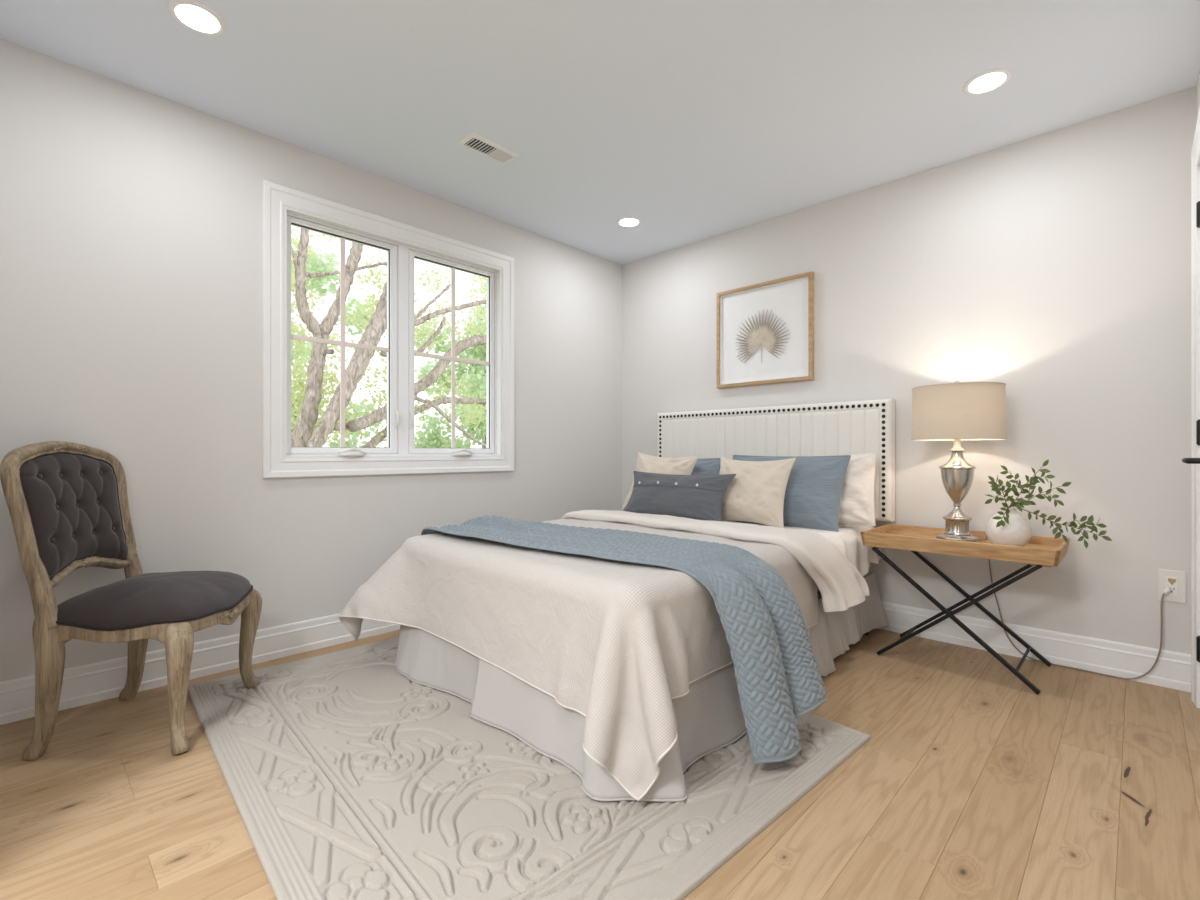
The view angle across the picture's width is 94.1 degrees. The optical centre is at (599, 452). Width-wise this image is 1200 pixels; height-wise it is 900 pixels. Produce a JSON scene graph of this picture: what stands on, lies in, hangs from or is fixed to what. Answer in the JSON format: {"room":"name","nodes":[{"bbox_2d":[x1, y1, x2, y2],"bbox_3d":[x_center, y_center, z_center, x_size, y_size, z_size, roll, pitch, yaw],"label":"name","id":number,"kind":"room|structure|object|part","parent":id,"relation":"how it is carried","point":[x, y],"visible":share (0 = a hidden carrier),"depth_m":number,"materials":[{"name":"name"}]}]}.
{"room":"bedroom","nodes":[
{"label":"bedroom","id":0,"kind":"room"},
{"bbox_2d":[0,38,621,681],"bbox_3d":[-1.087,-0.257,3.188,0.150,2.440,3.780,0,0,44],"label":"wall","id":1,"kind":"structure","parent":0,"point":[131,217],"depth_m":2.40,"materials":[{"name":"paint"}]},
{"bbox_2d":[0,613,399,724],"bbox_3d":[-1.033,0.889,3.124,0.017,0.148,3.463,0,0,44],"label":"baseboard","id":2,"kind":"structure","parent":1,"relation":"attached to","point":[103,680],"depth_m":2.38,"materials":[{"name":"paint"}]},
{"bbox_2d":[262,179,513,477],"bbox_3d":[-1.107,-0.572,3.144,0.178,1.378,1.438,0,0,44],"label":"window","id":3,"kind":"structure","parent":1,"relation":"in","point":[283,207],"depth_m":3.07,"materials":[{"name":"paint"}]},
{"bbox_3d":[-1.337,-0.572,2.916,0.052,1.156,0.568,0,0,44],"label":"sash","id":4,"kind":"part","parent":3,"relation":"part of","materials":[{"name":"plastic"}]},
{"bbox_3d":[-1.272,-0.010,2.874,0.140,0.038,0.025,0,0,-42],"label":"crank handle","id":5,"kind":"part","parent":3,"relation":"part of","materials":[{"name":"white plastic"}]},
{"bbox_3d":[-1.123,-0.572,3.159,0.089,1.176,1.236,0,0,44],"label":"frame","id":6,"kind":"part","parent":3,"relation":"part of","materials":[{"name":"plastic"}]},
{"bbox_3d":[-1.117,-0.194,3.081,0.029,0.075,0.013,0,0,44],"label":"lock lever","id":7,"kind":"part","parent":3,"relation":"part of","materials":[{"name":"white plastic"}]},
{"bbox_3d":[-1.058,-0.194,3.142,0.029,0.075,0.013,0,0,44],"label":"lock lever","id":8,"kind":"part","parent":3,"relation":"part of","materials":[{"name":"white plastic"}]},
{"bbox_3d":[-0.894,-0.572,3.375,0.052,1.156,0.588,0,0,44],"label":"sash","id":9,"kind":"part","parent":3,"relation":"part of","materials":[{"name":"plastic"}]},
{"bbox_3d":[-0.820,-0.010,3.344,0.140,0.038,0.025,0,0,-42],"label":"crank handle","id":10,"kind":"part","parent":3,"relation":"part of","materials":[{"name":"white plastic"}]},
{"bbox_2d":[0,0,1199,264],"bbox_3d":[0.080,-1.537,2.064,3.390,0.120,3.780,0,0,44],"label":"ceiling","id":11,"kind":"structure","parent":0,"point":[692,120],"depth_m":2.24,"materials":[{"name":"paint"}]},
{"bbox_2d":[167,0,226,35],"bbox_3d":[-1.365,-1.474,1.897,0.164,0.006,0.164,0,0,44],"label":"recessed light","id":12,"kind":"object","parent":11,"relation":"in","point":[195,16],"visible":1,"depth_m":1.89,"materials":[{"name":"paint"}]},
{"bbox_2d":[459,133,518,163],"bbox_3d":[-0.538,-1.471,2.715,0.122,0.011,0.270,0,0,44],"label":"ceiling vent","id":13,"kind":"object","parent":11,"relation":"in","point":[477,143],"visible":1,"depth_m":2.70,"materials":[{"name":"metal"}]},
{"bbox_2d":[616,217,641,227],"bbox_3d":[0.185,-1.474,3.572,0.164,0.006,0.164,0,0,44],"label":"recessed light","id":14,"kind":"object","parent":11,"relation":"in","point":[627,222],"visible":1,"depth_m":3.56,"materials":[{"name":"paint"}]},
{"bbox_2d":[962,68,1012,95],"bbox_3d":[1.541,-1.474,2.224,0.164,0.006,0.164,0,0,44],"label":"recessed light","id":15,"kind":"object","parent":11,"relation":"in","point":[988,81],"visible":1,"depth_m":2.21,"materials":[{"name":"paint"}]},
{"bbox_2d":[0,628,1199,899],"bbox_3d":[0.080,1.023,2.064,3.390,0.120,3.780,0,0,44],"label":"floor","id":16,"kind":"structure","parent":0,"point":[969,782],"depth_m":1.54,"materials":[{"name":"brown wood"}]},
{"bbox_2d":[0,441,261,759],"bbox_3d":[-1.629,0.462,2.004,0.606,1.007,0.561,0,0,-8],"label":"chair","id":17,"kind":"object","parent":16,"relation":"on","point":[67,502],"visible":1,"depth_m":1.84,"materials":[{"name":"grey fabric"}]},
{"bbox_3d":[-1.766,0.441,1.774,0.082,0.242,0.054,0,0,-8],"label":"post","id":18,"kind":"part","parent":17,"relation":"part of","materials":[{"name":"brown wood"}]},
{"bbox_3d":[-1.765,0.744,1.773,0.101,0.443,0.059,0,0,-8],"label":"leg","id":19,"kind":"part","parent":17,"relation":"part of","materials":[{"name":"brown wood"}]},
{"bbox_3d":[-1.860,0.201,1.971,0.140,0.487,0.505,0,0,-8],"label":"frame","id":20,"kind":"part","parent":17,"relation":"part of","materials":[{"name":"brown wood"}]},
{"bbox_3d":[-1.858,0.207,1.971,0.124,0.414,0.419,0,0,-8],"label":"backrest","id":21,"kind":"part","parent":17,"relation":"part of","materials":[{"name":"grey fabric"}]},
{"bbox_3d":[-1.824,0.744,2.187,0.100,0.443,0.059,0,0,-8],"label":"leg","id":22,"kind":"part","parent":17,"relation":"part of","materials":[{"name":"brown wood"}]},
{"bbox_3d":[-1.825,0.441,2.186,0.082,0.242,0.054,0,0,-8],"label":"post","id":23,"kind":"part","parent":17,"relation":"part of","materials":[{"name":"brown wood"}]},
{"bbox_3d":[-1.579,0.503,2.011,0.482,0.131,0.490,0,0,-8],"label":"seat","id":24,"kind":"part","parent":17,"relation":"part of","materials":[{"name":"grey fabric"}]},
{"bbox_3d":[-1.579,0.585,2.011,0.480,0.085,0.488,0,0,-8],"label":"seat rail","id":25,"kind":"part","parent":17,"relation":"part of","materials":[{"name":"brown wood"}]},
{"bbox_3d":[-1.356,0.754,1.801,0.088,0.422,0.073,0,0,37],"label":"leg","id":26,"kind":"part","parent":17,"relation":"part of","materials":[{"name":"brown wood"}]},
{"bbox_3d":[-1.424,0.750,2.275,0.073,0.413,0.088,0,0,37],"label":"leg","id":27,"kind":"part","parent":17,"relation":"part of","materials":[{"name":"brown wood"}]},
{"bbox_2d":[187,637,870,899],"bbox_3d":[-0.388,0.954,2.079,1.642,0.016,2.054,0,0,-43],"label":"area rug","id":28,"kind":"object","parent":16,"relation":"on","point":[347,776],"visible":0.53,"depth_m":1.53,"materials":[{"name":"carpet"}]},
{"bbox_2d":[657,399,894,634],"bbox_3d":[0.307,0.338,2.798,1.560,1.250,2.063,0,0,44],"label":"headboard","id":29,"kind":"object","parent":16,"relation":"on","point":[866,426],"visible":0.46,"depth_m":3.31,"materials":[{"name":"fabric"}]},
{"bbox_2d":[339,510,869,800],"bbox_3d":[0.024,0.622,2.547,1.785,0.592,1.756,0,0,44],"label":"duvet","id":30,"kind":"object","parent":29,"relation":"on","point":[613,642],"visible":0.7,"depth_m":1.85,"materials":[{"name":"beige fabric"}]},
{"bbox_2d":[421,515,826,764],"bbox_3d":[-0.046,0.612,2.288,1.809,0.612,0.549,0,0,37],"label":"quilted throw","id":31,"kind":"object","parent":30,"relation":"on","point":[777,673],"visible":0.96,"depth_m":1.82,"materials":[{"name":"blue fabric"}]},
{"bbox_2d":[623,471,735,520],"bbox_3d":[0.410,0.240,3.127,0.717,0.262,0.160,0,0,44],"label":"lumbar cushion","id":32,"kind":"object","parent":30,"relation":"on","point":[699,497],"visible":0.86,"depth_m":3.04,"materials":[{"name":"grey fabric"}]},
{"bbox_2d":[394,572,888,801],"bbox_3d":[0.269,0.797,2.704,1.600,0.318,2.198,0,0,44],"label":"bed skirt","id":33,"kind":"object","parent":29,"relation":"attached to","point":[710,718],"visible":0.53,"depth_m":1.86,"materials":[{"name":"fabric"}]},
{"bbox_3d":[-0.674,0.791,2.269,0.088,0.305,0.698,0,0,-44],"label":"skirt panel","id":34,"kind":"part","parent":33,"relation":"part of","materials":[{"name":"fabric"}]},
{"bbox_3d":[0.289,0.791,1.888,1.417,0.306,0.690,0,0,-13],"label":"skirt panel","id":35,"kind":"part","parent":33,"relation":"part of","materials":[{"name":"fabric"}]},
{"bbox_3d":[1.023,0.795,2.482,0.065,0.315,0.371,0,0,44],"label":"skirt panel","id":36,"kind":"part","parent":33,"relation":"part of","materials":[{"name":"fabric"}]},
{"bbox_3d":[1.205,0.775,2.690,0.045,0.275,0.301,0,0,44],"label":"skirt panel","id":37,"kind":"part","parent":33,"relation":"part of","materials":[{"name":"fabric"}]},
{"bbox_3d":[1.400,0.778,2.898,0.353,0.280,0.050,0,0,-41],"label":"skirt panel","id":38,"kind":"part","parent":33,"relation":"part of","materials":[{"name":"fabric"}]},
{"bbox_3d":[0.996,0.038,3.514,1.560,0.650,0.076,0,0,44],"label":"headboard","id":39,"kind":"part","parent":29,"relation":"part of","materials":[{"name":"fabric"}]},
{"bbox_2d":[723,521,881,575],"bbox_3d":[0.755,0.510,3.222,1.472,0.259,0.724,0,0,44],"label":"sheet","id":40,"kind":"object","parent":29,"relation":"on","point":[848,540],"visible":0.12,"depth_m":2.77,"materials":[{"name":"fabric"}]},
{"bbox_2d":[621,452,698,510],"bbox_3d":[0.355,0.193,3.417,0.501,0.401,0.183,0,0,44],"label":"square cushion","id":41,"kind":"object","parent":40,"relation":"on","point":[645,463],"visible":0.44,"depth_m":3.39,"materials":[{"name":"beige fabric"}]},
{"bbox_2d":[691,458,719,474],"bbox_3d":[0.446,0.210,3.541,0.675,0.364,0.201,0,0,44],"label":"quilted sham","id":42,"kind":"object","parent":40,"relation":"on","point":[705,466],"visible":0.09,"depth_m":3.39,"materials":[{"name":"blue fabric"}]},
{"bbox_2d":[720,457,795,527],"bbox_3d":[0.791,0.202,2.967,0.450,0.359,0.189,0,0,44],"label":"square cushion","id":43,"kind":"object","parent":40,"relation":"on","point":[756,493],"visible":0.8,"depth_m":2.89,"materials":[{"name":"beige fabric"}]},
{"bbox_2d":[733,455,850,531],"bbox_3d":[0.976,0.201,3.032,0.684,0.382,0.206,0,0,44],"label":"pillow","id":44,"kind":"object","parent":40,"relation":"on","point":[812,498],"visible":0.57,"depth_m":2.87,"materials":[{"name":"blue fabric"}]},
{"bbox_2d":[839,452,876,525],"bbox_3d":[1.168,0.205,3.024,0.635,0.417,0.206,0,0,44],"label":"sleeping pillow","id":45,"kind":"object","parent":40,"relation":"on","point":[856,508],"visible":0.34,"depth_m":2.85,"materials":[{"name":"fabric"}]},
{"bbox_2d":[860,524,1069,694],"bbox_3d":[1.670,0.671,2.584,0.744,0.584,0.434,0,0,44],"label":"tray table","id":46,"kind":"object","parent":16,"relation":"on","point":[1041,551],"visible":0.98,"depth_m":2.50,"materials":[{"name":"brown wood"}]},
{"bbox_3d":[1.527,0.704,2.446,0.635,0.518,0.019,0,0,44],"label":"leg","id":47,"kind":"part","parent":46,"relation":"part of","materials":[{"name":"black metal"}]},
{"bbox_3d":[1.549,0.704,2.455,0.623,0.518,0.019,0,0,44],"label":"leg","id":48,"kind":"part","parent":46,"relation":"part of","materials":[{"name":"black metal"}]},
{"bbox_2d":[862,532,1060,565],"bbox_3d":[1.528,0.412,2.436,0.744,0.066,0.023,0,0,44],"label":"tray","id":49,"kind":"object","parent":46,"relation":"on","point":[1032,556],"depth_m":2.39,"materials":[{"name":"brown wood"}]},
{"bbox_3d":[1.795,0.704,2.711,0.623,0.518,0.019,0,0,44],"label":"leg","id":50,"kind":"part","parent":46,"relation":"part of","materials":[{"name":"black metal"}]},
{"bbox_3d":[1.804,0.704,2.734,0.635,0.518,0.019,0,0,44],"label":"leg","id":51,"kind":"part","parent":46,"relation":"part of","materials":[{"name":"black metal"}]},
{"bbox_2d":[985,507,1031,546],"bbox_3d":[1.799,0.328,2.462,0.166,0.178,0.166,0,0,44],"label":"vase","id":52,"kind":"object","parent":46,"relation":"on","point":[1018,532],"visible":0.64,"depth_m":2.40,"materials":[{"name":"white ceramic"}]},
{"bbox_2d":[985,475,1025,507],"bbox_3d":[1.771,0.245,2.436,0.152,0.304,0.080,0,0,44],"label":"leafy spray","id":53,"kind":"object","parent":52,"relation":"in","point":[1008,484],"visible":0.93,"depth_m":2.44,"materials":[{"name":"green plant"}]},
{"bbox_3d":[1.773,0.262,2.442,0.086,0.270,0.068,0,0,44],"label":"stem","id":54,"kind":"part","parent":53,"relation":"part of","materials":[{"name":"green plant"}]},
{"bbox_2d":[993,494,1033,526],"bbox_3d":[1.742,0.285,2.390,0.130,0.225,0.137,0,0,-5],"label":"leafy spray","id":55,"kind":"object","parent":52,"relation":"in","point":[1020,501],"visible":0.96,"depth_m":2.38,"materials":[{"name":"green plant"}]},
{"bbox_2d":[988,459,1054,504],"bbox_3d":[1.821,0.212,2.417,0.238,0.370,0.056,0,0,32],"label":"leafy spray","id":56,"kind":"object","parent":52,"relation":"in","point":[1046,462],"visible":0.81,"depth_m":2.42,"materials":[{"name":"green plant"}]},
{"bbox_3d":[1.820,0.227,2.417,0.162,0.340,0.043,0,0,41],"label":"stem","id":57,"kind":"part","parent":56,"relation":"part of","materials":[{"name":"green plant"}]},
{"bbox_2d":[1020,477,1071,507],"bbox_3d":[1.864,0.248,2.374,0.215,0.297,0.078,0,0,37],"label":"leafy spray","id":58,"kind":"object","parent":52,"relation":"in","point":[1040,496],"visible":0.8,"depth_m":2.37,"materials":[{"name":"green plant"}]},
{"bbox_3d":[1.852,0.264,2.387,0.184,0.265,0.049,0,0,44],"label":"stem","id":59,"kind":"part","parent":58,"relation":"part of","materials":[{"name":"green plant"}]},
{"bbox_2d":[1010,506,1111,548],"bbox_3d":[1.891,0.313,2.314,0.341,0.168,0.101,0,0,44],"label":"leafy spray","id":60,"kind":"object","parent":52,"relation":"in","point":[1093,527],"visible":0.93,"depth_m":2.28,"materials":[{"name":"green plant"}]},
{"bbox_3d":[1.894,0.313,2.341,0.055,0.168,0.312,0,0,-36],"label":"stem","id":61,"kind":"part","parent":60,"relation":"part of","materials":[{"name":"green plant"}]},
{"bbox_2d":[911,381,1171,679],"bbox_3d":[1.924,0.314,2.547,0.915,1.297,0.379,0,0,10],"label":"table lamp","id":62,"kind":"object","parent":46,"relation":"on","point":[957,411],"visible":0.94,"depth_m":2.49,"materials":[{"name":"beige fabric"}]},
{"bbox_3d":[1.660,-0.185,2.596,0.372,0.248,0.372,0,0,44],"label":"lamp shade","id":63,"kind":"part","parent":62,"relation":"part of","materials":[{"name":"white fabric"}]},
{"bbox_3d":[2.025,0.657,2.444,0.643,0.609,0.190,0,0,44],"label":"power cord","id":64,"kind":"part","parent":62,"relation":"part of","materials":[{"name":"plastic"}]},
{"bbox_2d":[622,86,1196,654],"bbox_3d":[1.338,-0.257,3.372,3.090,2.440,0.150,0,0,44],"label":"wall","id":65,"kind":"structure","parent":0,"point":[1054,267],"depth_m":2.64,"materials":[{"name":"paint"}]},
{"bbox_2d":[717,271,813,388],"bbox_3d":[1.029,-0.755,3.540,0.652,0.640,0.035,0,0,44],"label":"framed picture","id":66,"kind":"object","parent":65,"relation":"attached to","point":[765,330],"visible":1,"depth_m":3.53,"materials":[{"name":"white paper"}]},
{"bbox_2d":[878,601,1190,691],"bbox_3d":[1.280,0.889,3.312,3.090,0.148,0.017,0,0,44],"label":"baseboard","id":67,"kind":"structure","parent":65,"relation":"attached to","point":[1172,670],"depth_m":2.53,"materials":[{"name":"paint"}]},
{"bbox_2d":[1158,569,1185,602],"bbox_3d":[2.347,0.546,2.292,0.080,0.130,0.009,0,0,44],"label":"wall outlet","id":68,"kind":"object","parent":65,"relation":"attached to","point":[1175,580],"visible":1,"depth_m":2.29,"materials":[{"name":"white plastic"}]},
{"bbox_2d":[1166,576,1177,595],"bbox_3d":[2.345,0.546,2.290,0.035,0.078,0.003,0,0,44],"label":"receptacle","id":69,"kind":"object","parent":68,"relation":"attached to","point":[1171,581],"depth_m":2.29,"materials":[{"name":"white plastic"}]},
{"bbox_2d":[1197,67,1199,117],"bbox_3d":[1.247,-0.257,0.941,0.150,2.440,3.780,0,0,44],"label":"wall","id":70,"kind":"structure","parent":0,"point":[1198,80],"depth_m":2.17,"materials":[{"name":"paint"}]},
{"bbox_2d":[1182,107,1199,707],"bbox_3d":[2.022,-0.106,1.798,0.222,2.138,0.956,0,0,44],"label":"door","id":71,"kind":"structure","parent":70,"relation":"in","point":[1194,460],"depth_m":2.11,"materials":[{"name":"paint"}]},
{"bbox_3d":[1.794,0.023,1.675,0.064,0.018,0.125,0,0,44],"label":"lever","id":72,"kind":"part","parent":71,"relation":"part of","materials":[{"name":"black metal"}]},
{"bbox_3d":[1.988,-0.106,1.832,0.022,2.138,0.956,0,0,44],"label":"casing","id":73,"kind":"part","parent":71,"relation":"part of","materials":[{"name":"paint"}]},
{"label":"outside","id":74,"kind":"structure","parent":0,"visible":0},
{"bbox_3d":[-9.464,3.763,16.440,29.400,0.200,48.000,0,0,44],"label":"lawn","id":75,"kind":"structure","parent":74,"visible":0},
{"bbox_2d":[291,241,386,446],"bbox_3d":[-7.341,-0.478,12.074,4.990,8.312,4.830,0,0,12],"label":"tree","id":76,"kind":"object","parent":75,"relation":"on","point":[317,264],"visible":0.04,"depth_m":12.06,"materials":[{"name":"green plant"}]},
{"bbox_2d":[291,228,485,447],"bbox_3d":[-3.215,-0.641,9.042,2.799,8.624,6.406,0,0,38],"label":"tree","id":77,"kind":"object","parent":75,"relation":"on","point":[302,435],"visible":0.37,"depth_m":7.93,"materials":[{"name":"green plant"}]},
{"bbox_2d":[414,304,485,447],"bbox_3d":[-3.137,-0.367,16.221,5.031,8.079,5.013,0,0,44],"label":"tree","id":78,"kind":"object","parent":75,"relation":"on","point":[476,374],"visible":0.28,"depth_m":15.64,"materials":[{"name":"green plant"}]}
]}

